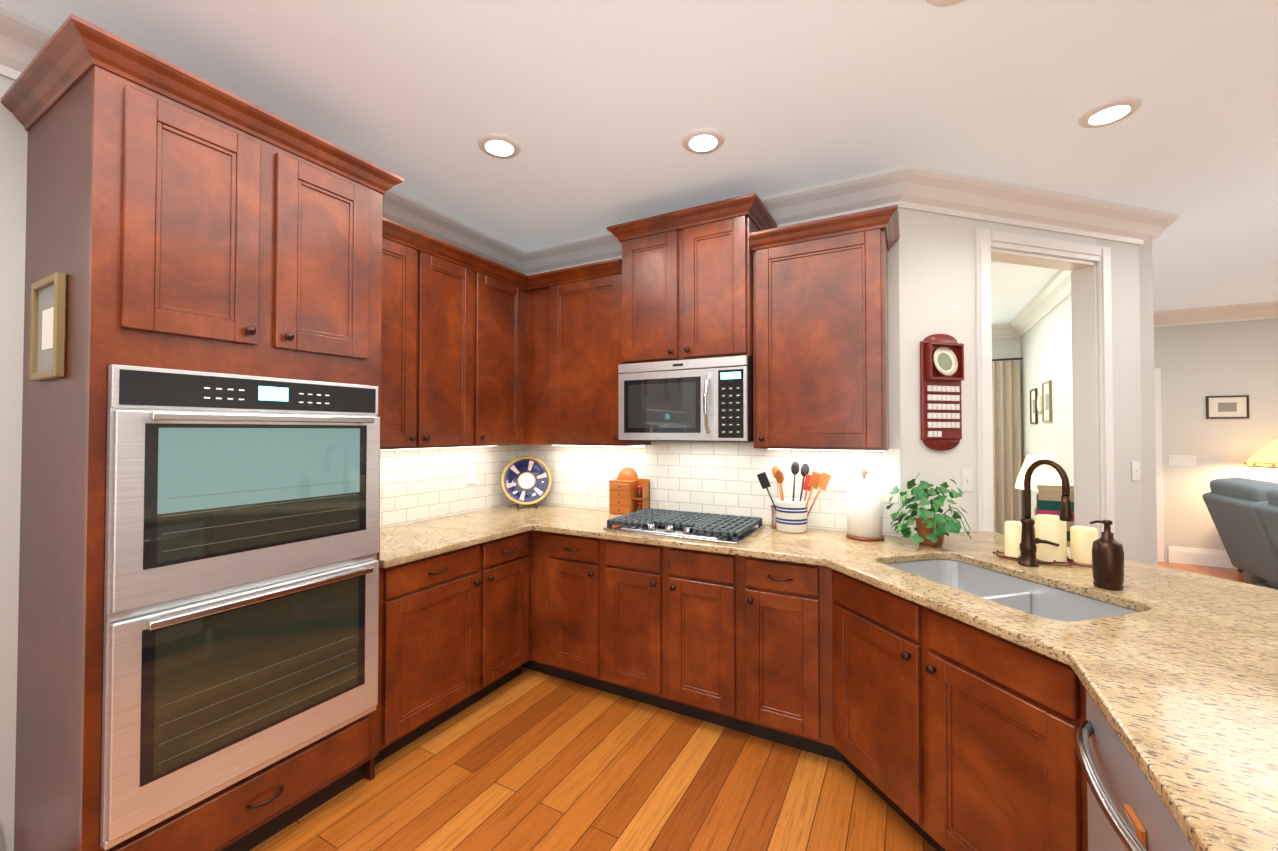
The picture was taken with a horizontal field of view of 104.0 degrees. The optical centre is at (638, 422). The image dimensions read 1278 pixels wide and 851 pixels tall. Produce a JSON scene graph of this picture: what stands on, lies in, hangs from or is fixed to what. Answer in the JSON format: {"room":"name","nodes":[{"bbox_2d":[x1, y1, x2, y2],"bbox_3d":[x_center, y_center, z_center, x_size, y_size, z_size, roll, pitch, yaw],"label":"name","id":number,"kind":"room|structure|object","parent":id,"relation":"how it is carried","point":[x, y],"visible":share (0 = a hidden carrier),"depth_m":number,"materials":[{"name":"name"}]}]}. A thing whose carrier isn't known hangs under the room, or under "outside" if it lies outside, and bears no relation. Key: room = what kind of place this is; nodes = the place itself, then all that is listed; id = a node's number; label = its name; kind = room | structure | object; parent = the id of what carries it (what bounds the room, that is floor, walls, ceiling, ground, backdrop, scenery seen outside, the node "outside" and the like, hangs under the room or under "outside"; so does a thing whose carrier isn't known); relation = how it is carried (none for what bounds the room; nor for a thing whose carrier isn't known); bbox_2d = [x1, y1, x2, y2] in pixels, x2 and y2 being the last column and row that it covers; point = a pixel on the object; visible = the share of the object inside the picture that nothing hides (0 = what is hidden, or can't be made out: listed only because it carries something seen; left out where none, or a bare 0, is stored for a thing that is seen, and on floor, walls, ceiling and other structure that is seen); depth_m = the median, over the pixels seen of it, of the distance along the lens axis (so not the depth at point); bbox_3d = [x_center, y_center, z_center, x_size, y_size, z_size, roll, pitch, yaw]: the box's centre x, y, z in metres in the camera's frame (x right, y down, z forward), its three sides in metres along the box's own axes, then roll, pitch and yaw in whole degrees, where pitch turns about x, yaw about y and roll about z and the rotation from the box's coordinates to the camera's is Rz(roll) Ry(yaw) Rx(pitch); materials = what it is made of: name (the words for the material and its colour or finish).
{"room":"kitchen","nodes":[
{"label":"kitchen","id":0,"kind":"room"},
{"bbox_2d":[0,75,516,850],"bbox_3d":[-1.259,0.116,3.180,0.120,2.740,11.020,0,-1,29],"label":"wall","id":1,"kind":"structure","parent":0,"point":[12,199],"depth_m":1.62,"materials":[{"name":"white paint"}]},
{"bbox_2d":[380,229,487,449],"bbox_3d":[-1.269,-0.390,2.678,0.348,1.045,0.853,0,-1,29],"label":"upper cabinet","id":2,"kind":"object","parent":1,"relation":"attached to","point":[478,351],"depth_m":2.64,"materials":[{"name":"brown wood"}]},
{"bbox_2d":[380,445,523,527],"bbox_3d":[-1.254,0.362,3.047,0.009,0.443,1.530,0,-1,29],"label":"tile backsplash","id":3,"kind":"structure","parent":1,"relation":"attached to","point":[418,485],"depth_m":3.08,"materials":[{"name":"white tile"}]},
{"bbox_2d":[468,466,475,484],"bbox_3d":[-1.104,0.348,3.303,0.008,0.116,0.072,0,-1,29],"label":"outlet","id":4,"kind":"object","parent":1,"relation":"attached to","point":[471,470],"depth_m":3.30,"materials":[{"name":"white plastic"}]},
{"bbox_2d":[488,269,527,445],"bbox_3d":[-1.022,-0.382,3.129,0.348,1.045,0.490,0,-1,29],"label":"upper cabinet","id":5,"kind":"object","parent":1,"relation":"attached to","point":[507,297],"depth_m":3.14,"materials":[{"name":"brown wood"}]},
{"bbox_2d":[0,0,1277,324],"bbox_3d":[2.743,-1.313,1.017,9.240,0.050,11.020,0,-1,29],"label":"ceiling","id":6,"kind":"structure","parent":0,"point":[596,110],"depth_m":1.95,"materials":[{"name":"white paint"}]},
{"bbox_2d":[477,133,520,158],"bbox_3d":[-0.638,-1.262,2.284,0.191,0.012,0.191,0,-1,23],"label":"recessed light","id":7,"kind":"object","parent":6,"relation":"in","point":[495,145],"depth_m":2.27,"materials":[{"name":"white"}]},
{"bbox_2d":[682,128,724,153],"bbox_3d":[0.288,-1.263,2.245,0.191,0.012,0.191,0,-1,23],"label":"recessed light","id":8,"kind":"object","parent":6,"relation":"in","point":[695,141],"depth_m":2.23,"materials":[{"name":"white"}]},
{"bbox_2d":[926,0,965,6],"bbox_3d":[0.924,-1.276,1.433,0.191,0.012,0.191,0,-1,23],"label":"recessed light","id":9,"kind":"object","parent":6,"relation":"in","point":[941,3],"depth_m":1.51,"materials":[{"name":"white"}]},
{"bbox_2d":[1078,97,1141,127],"bbox_3d":[1.926,-1.266,2.045,0.191,0.012,0.191,0,-1,8],"label":"recessed light","id":10,"kind":"object","parent":6,"relation":"in","point":[1110,112],"depth_m":2.04,"materials":[{"name":"white"}]},
{"bbox_2d":[590,208,900,535],"bbox_3d":[0.259,0.116,3.205,2.520,2.740,0.120,0,-1,29],"label":"wall","id":11,"kind":"structure","parent":0,"point":[894,348],"depth_m":2.57,"materials":[{"name":"white paint"}]},
{"bbox_2d":[528,277,559,445],"bbox_3d":[-0.551,-0.378,3.386,0.273,1.045,0.346,0,-1,29],"label":"upper cabinet","id":12,"kind":"object","parent":11,"relation":"attached to","point":[543,296],"depth_m":3.25,"materials":[{"name":"brown wood"}]},
{"bbox_2d":[560,269,650,446],"bbox_3d":[-0.248,-0.381,3.220,0.551,1.045,0.346,0,-1,29],"label":"upper cabinet","id":13,"kind":"object","parent":11,"relation":"attached to","point":[589,373],"depth_m":3.06,"materials":[{"name":"brown wood"}]},
{"bbox_2d":[616,205,771,368],"bbox_3d":[0.317,-0.706,2.888,0.756,0.735,0.397,0,-1,29],"label":"upper cabinet","id":14,"kind":"object","parent":11,"relation":"attached to","point":[684,288],"depth_m":2.69,"materials":[{"name":"brown wood"}]},
{"bbox_2d":[618,355,752,441],"bbox_3d":[0.296,-0.117,2.840,0.752,0.436,0.463,0,-1,29],"label":"over-the-range microwave","id":15,"kind":"object","parent":14,"relation":"attached to","point":[706,399],"visible":1,"depth_m":2.65,"materials":[{"name":"grey metal"}]},
{"bbox_2d":[524,441,900,535],"bbox_3d":[0.226,0.325,3.145,2.515,0.519,0.009,0,-1,29],"label":"tile backsplash","id":16,"kind":"structure","parent":11,"relation":"attached to","point":[720,478],"depth_m":3.01,"materials":[{"name":"white tile"}]},
{"bbox_2d":[752,217,891,450],"bbox_3d":[0.935,-0.391,2.575,0.616,1.045,0.346,0,-1,29],"label":"upper cabinet","id":17,"kind":"object","parent":11,"relation":"attached to","point":[820,297],"depth_m":2.42,"materials":[{"name":"brown wood"}]},
{"bbox_2d":[818,469,850,491],"bbox_3d":[1.049,0.308,2.682,0.165,0.116,0.012,0,-1,29],"label":"outlet","id":18,"kind":"object","parent":11,"relation":"attached to","point":[838,481],"depth_m":2.67,"materials":[{"name":"white plastic"}]},
{"bbox_2d":[249,562,1245,850],"bbox_3d":[2.743,1.476,0.973,9.240,0.050,11.020,0,-1,29],"label":"floor","id":19,"kind":"structure","parent":0,"point":[529,760],"depth_m":1.99,"materials":[{"name":"brown wood"}]},
{"bbox_2d":[0,13,403,850],"bbox_3d":[-1.527,0.212,1.843,0.686,2.506,0.955,0,-1,29],"label":"tall cabinet","id":20,"kind":"object","parent":19,"relation":"on","point":[178,217],"visible":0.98,"depth_m":1.52,"materials":[{"name":"brown wood"}]},
{"bbox_2d":[29,272,66,380],"bbox_3d":[-1.764,-0.281,1.489,0.250,0.300,0.021,0,-1,29],"label":"framed picture","id":21,"kind":"object","parent":20,"relation":"attached to","point":[47,328],"visible":1,"depth_m":1.48,"materials":[{"name":"gold metal"}]},
{"bbox_2d":[99,364,379,850],"bbox_3d":[-1.482,0.500,1.814,0.682,1.305,0.772,0,-1,29],"label":"wall oven","id":22,"kind":"object","parent":20,"relation":"in","point":[241,587],"visible":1,"depth_m":1.56,"materials":[{"name":"grey metal"}]},
{"bbox_2d":[375,542,486,764],"bbox_3d":[-1.215,1.042,2.461,0.627,0.864,0.562,0,-1,29],"label":"base cabinet","id":23,"kind":"object","parent":19,"relation":"on","point":[433,609],"depth_m":2.29,"materials":[{"name":"brown wood"}]},
{"bbox_2d":[487,530,530,694],"bbox_3d":[-0.983,1.049,2.886,0.627,0.864,0.406,0,-1,29],"label":"base cabinet","id":24,"kind":"object","parent":19,"relation":"on","point":[508,558],"depth_m":2.74,"materials":[{"name":"brown wood"}]},
{"bbox_2d":[559,534,602,690],"bbox_3d":[-0.206,1.051,3.016,0.352,0.864,0.627,0,-1,29],"label":"base cabinet","id":25,"kind":"object","parent":19,"relation":"on","point":[580,557],"depth_m":2.73,"materials":[{"name":"brown wood"}]},
{"bbox_2d":[603,539,730,728],"bbox_3d":[0.280,1.047,2.750,0.757,0.864,0.627,0,-1,29],"label":"base cabinet","id":26,"kind":"object","parent":19,"relation":"on","point":[667,610],"depth_m":2.49,"materials":[{"name":"brown wood"}]},
{"bbox_2d":[731,555,822,747],"bbox_3d":[0.802,1.042,2.431,0.465,0.864,0.688,0,-1,29],"label":"base cabinet","id":27,"kind":"object","parent":19,"relation":"on","point":[766,594],"depth_m":2.25,"materials":[{"name":"brown wood"}]},
{"bbox_2d":[795,566,1087,850],"bbox_3d":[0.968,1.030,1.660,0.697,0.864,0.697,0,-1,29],"label":"base cabinet","id":28,"kind":"object","parent":19,"relation":"on","point":[937,731],"depth_m":1.58,"materials":[{"name":"brown wood"}]},
{"bbox_2d":[380,503,1277,850],"bbox_3d":[0.244,0.579,1.676,3.947,0.034,3.335,0,-1,29],"label":"countertop","id":29,"kind":"structure","parent":28,"relation":"on","point":[1176,673],"depth_m":1.31,"materials":[{"name":"stone"}]},
{"bbox_2d":[609,467,649,514],"bbox_3d":[-0.067,0.439,3.216,0.242,0.295,0.124,0,-1,29],"label":"spice rack","id":30,"kind":"object","parent":29,"relation":"on","point":[629,490],"visible":0.92,"depth_m":3.19,"materials":[{"name":"orange wood"}]},
{"bbox_2d":[603,508,764,543],"bbox_3d":[0.256,0.554,2.756,0.750,0.050,0.510,0,-1,29],"label":"cooktop","id":31,"kind":"object","parent":29,"relation":"in","point":[730,529],"visible":1,"depth_m":2.65,"materials":[{"name":"silver metal"}]},
{"bbox_2d":[770,505,775,527],"bbox_3d":[0.754,0.519,2.781,0.044,0.120,0.044,0,-1,29],"label":"timer","id":32,"kind":"object","parent":29,"relation":"on","point":[773,525],"visible":0.67,"depth_m":2.77,"materials":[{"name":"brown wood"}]},
{"bbox_2d":[757,461,830,532],"bbox_3d":[0.830,0.392,2.686,0.376,0.372,0.186,0,-1,29],"label":"utensil crock","id":33,"kind":"object","parent":29,"relation":"on","point":[792,514],"visible":1,"depth_m":2.64,"materials":[{"name":"white ceramic"}]},
{"bbox_2d":[846,469,883,541],"bbox_3d":[1.131,0.404,2.503,0.176,0.342,0.176,0,-1,29],"label":"paper towel holder","id":34,"kind":"object","parent":29,"relation":"on","point":[864,507],"visible":1,"depth_m":2.44,"materials":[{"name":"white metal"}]},
{"bbox_2d":[886,473,970,546],"bbox_3d":[1.361,0.404,2.356,0.355,0.338,0.363,0,-1,29],"label":"ivy plant","id":35,"kind":"object","parent":29,"relation":"on","point":[931,531],"visible":1,"depth_m":2.31,"materials":[{"name":"green plant"}]},
{"bbox_2d":[885,560,1137,621],"bbox_3d":[1.276,0.701,1.805,0.450,0.202,0.760,0,-1,-16],"label":"sink","id":36,"kind":"object","parent":29,"relation":"in","point":[1039,600],"visible":0.1,"depth_m":1.89,"materials":[{"name":"silver metal"}]},
{"bbox_2d":[992,514,1097,566],"bbox_3d":[1.681,0.475,2.058,0.368,0.185,0.165,0,-1,29],"label":"candles","id":37,"kind":"object","parent":29,"relation":"on","point":[1052,528],"visible":0.79,"depth_m":2.01,"materials":[{"name":"beige wax"}]},
{"bbox_2d":[1018,459,1072,566],"bbox_3d":[1.579,0.353,1.951,0.153,0.426,0.182,0,-1,29],"label":"faucet","id":38,"kind":"object","parent":29,"relation":"on","point":[1028,546],"visible":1,"depth_m":1.98,"materials":[{"name":"brown metal"}]},
{"bbox_2d":[1090,520,1123,590],"bbox_3d":[1.601,0.447,1.712,0.091,0.230,0.081,0,-1,29],"label":"soap dispenser","id":39,"kind":"object","parent":29,"relation":"on","point":[1108,560],"visible":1,"depth_m":1.69,"materials":[{"name":"brown metal"}]},
{"bbox_2d":[1036,485,1073,547],"bbox_3d":[2.959,0.960,3.464,0.360,1.062,0.315,0,-1,29],"label":"chair","id":40,"kind":"object","parent":19,"relation":"on","point":[1048,499],"visible":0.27,"depth_m":3.38,"materials":[{"name":"beige fabric"}]},
{"bbox_2d":[1075,690,1194,850],"bbox_3d":[1.137,1.019,0.771,0.660,0.858,0.598,0,-1,29],"label":"dishwasher","id":41,"kind":"object","parent":19,"relation":"on","point":[1128,810],"visible":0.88,"depth_m":0.95,"materials":[{"name":"grey metal"}]},
{"bbox_2d":[1202,477,1277,589],"bbox_3d":[4.897,0.968,3.109,1.119,1.045,2.780,0,-1,29],"label":"sofa","id":42,"kind":"object","parent":19,"relation":"on","point":[1243,512],"visible":0.88,"depth_m":3.94,"materials":[{"name":"grey fabric"}]},
{"bbox_3d":[6.231,1.194,4.758,0.540,0.635,0.540,0,-1,29],"label":"end table","id":43,"kind":"object","parent":19,"relation":"on","visible":0},
{"bbox_2d":[1244,440,1277,467],"bbox_3d":[6.231,0.476,4.770,0.554,0.800,0.557,0,-1,29],"label":"lamp","id":44,"kind":"object","parent":43,"relation":"on","point":[1266,456],"visible":1,"depth_m":4.79,"materials":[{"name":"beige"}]},
{"bbox_3d":[3.120,1.169,3.860,0.380,0.655,0.380,0,-1,29],"label":"side table","id":45,"kind":"object","parent":19,"relation":"on","visible":0},
{"bbox_2d":[1015,455,1061,531],"bbox_3d":[3.120,0.546,3.870,0.330,0.590,0.330,0,-1,29],"label":"table lamp","id":46,"kind":"object","parent":45,"relation":"on","point":[1045,475],"visible":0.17,"depth_m":3.79,"materials":[{"name":"white fabric"}]},
{"bbox_2d":[899,208,1143,562],"bbox_3d":[2.235,0.111,2.876,1.910,2.740,0.120,0,-1,-16],"label":"wall","id":47,"kind":"structure","parent":0,"point":[936,273],"depth_m":2.67,"materials":[{"name":"white paint"}]},
{"bbox_2d":[0,7,1277,338],"bbox_3d":[2.743,-1.209,1.015,9.000,0.158,10.780,0,-1,29],"label":"crown molding","id":48,"kind":"structure","parent":47,"relation":"attached to","point":[908,187],"depth_m":2.80,"materials":[{"name":"white"}]},
{"bbox_2d":[920,334,963,450],"bbox_3d":[1.588,-0.161,2.599,0.260,0.612,0.053,0,-1,-16],"label":"wall calendar","id":49,"kind":"object","parent":47,"relation":"attached to","point":[941,367],"visible":1,"depth_m":2.60,"materials":[{"name":"red wood"}]},
{"bbox_2d":[961,470,971,491],"bbox_3d":[1.750,0.308,2.661,0.072,0.116,0.012,0,-1,-16],"label":"light switch","id":50,"kind":"object","parent":47,"relation":"attached to","point":[966,475],"depth_m":2.66,"materials":[{"name":"white plastic"}]},
{"bbox_2d":[975,227,1114,538],"bbox_3d":[2.309,0.214,2.891,0.720,2.535,0.844,0,-1,29],"label":"door frame","id":51,"kind":"structure","parent":47,"relation":"attached to","point":[1092,407],"depth_m":2.47,"materials":[{"name":"white wood"}]},
{"bbox_2d":[1131,462,1140,480],"bbox_3d":[3.026,0.294,3.036,0.072,0.116,0.012,0,-1,-16],"label":"light switch","id":52,"kind":"object","parent":47,"relation":"attached to","point":[1136,476],"depth_m":3.03,"materials":[{"name":"white plastic"}]},
{"bbox_2d":[1021,236,1156,564],"bbox_3d":[3.904,0.138,4.559,0.120,2.740,3.409,0,-1,29],"label":"wall","id":53,"kind":"structure","parent":0,"point":[1046,347],"depth_m":4.35,"materials":[{"name":"white paint"}]},
{"bbox_2d":[992,358,1021,360],"bbox_3d":[3.768,-0.767,6.465,1.920,0.050,0.050,0,-1,29],"label":"curtain rod","id":54,"kind":"object","parent":53,"relation":"attached to","point":[1007,359],"visible":0.15,"depth_m":6.07,"materials":[{"name":"grey metal"}]},
{"bbox_2d":[992,360,1022,533],"bbox_3d":[4.448,0.373,6.075,0.340,2.258,0.077,0,-1,29],"label":"curtain","id":55,"kind":"object","parent":54,"relation":"hanging from","point":[1007,430],"visible":0.62,"depth_m":6.06,"materials":[{"name":"beige fabric"}]},
{"bbox_2d":[1030,388,1037,423],"bbox_3d":[4.299,-0.178,5.437,0.021,0.380,0.280,0,-1,29],"label":"picture","id":56,"kind":"object","parent":53,"relation":"attached to","point":[1033,407],"visible":0.98,"depth_m":5.44,"materials":[{"name":"brown wood"}]},
{"bbox_2d":[1037,393,1041,413],"bbox_3d":[4.156,-0.203,5.173,0.016,0.220,0.220,0,-1,29],"label":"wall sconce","id":57,"kind":"object","parent":53,"relation":"attached to","point":[1039,403],"visible":0.94,"depth_m":5.20,"materials":[{"name":"beige"}]},
{"bbox_2d":[1042,380,1051,421],"bbox_3d":[4.011,-0.207,4.910,0.021,0.400,0.300,0,-1,29],"label":"picture","id":58,"kind":"object","parent":53,"relation":"attached to","point":[1046,401],"visible":0.98,"depth_m":4.89,"materials":[{"name":"gold metal"}]},
{"bbox_2d":[992,318,1277,561],"bbox_3d":[5.355,0.157,5.778,9.000,2.740,0.120,0,-1,29],"label":"wall","id":59,"kind":"structure","parent":0,"point":[1197,364],"depth_m":5.33,"materials":[{"name":"white paint"}]},
{"bbox_2d":[1154,368,1163,561],"bbox_3d":[5.782,0.372,5.455,2.095,2.300,0.029,0,-1,29],"label":"door frame","id":60,"kind":"structure","parent":59,"relation":"attached to","point":[1159,479],"depth_m":5.49,"materials":[{"name":"white wood"}]},
{"bbox_2d":[1168,455,1195,466],"bbox_3d":[5.881,0.411,5.410,0.209,0.116,0.012,0,-1,29],"label":"light switch","id":61,"kind":"object","parent":59,"relation":"attached to","point":[1174,460],"depth_m":5.41,"materials":[{"name":"white plastic"}]},
{"bbox_2d":[1168,546,1237,568],"bbox_3d":[7.525,1.417,4.495,3.980,0.180,0.016,0,-1,29],"label":"baseboard","id":62,"kind":"structure","parent":59,"relation":"attached to","point":[1200,556],"depth_m":5.32,"materials":[{"name":"white wood"}]},
{"bbox_2d":[1206,395,1249,418],"bbox_3d":[6.185,-0.166,5.248,0.310,0.240,0.021,0,-1,29],"label":"picture","id":63,"kind":"object","parent":59,"relation":"attached to","point":[1226,407],"visible":1,"depth_m":5.25,"materials":[{"name":"brown wood"}]},
{"bbox_3d":[-0.777,0.510,3.464,0.182,0.159,0.182,0,-1,29],"label":"plate","id":64,"kind":"object","parent":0,"visible":0},
{"bbox_2d":[501,456,551,504],"bbox_3d":[-0.788,0.403,3.503,0.348,0.348,0.026,0,-19,-16],"label":"decorative plate","id":65,"kind":"object","parent":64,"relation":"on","point":[526,480],"visible":1,"depth_m":3.50,"materials":[{"name":"ceramic"}]}
]}

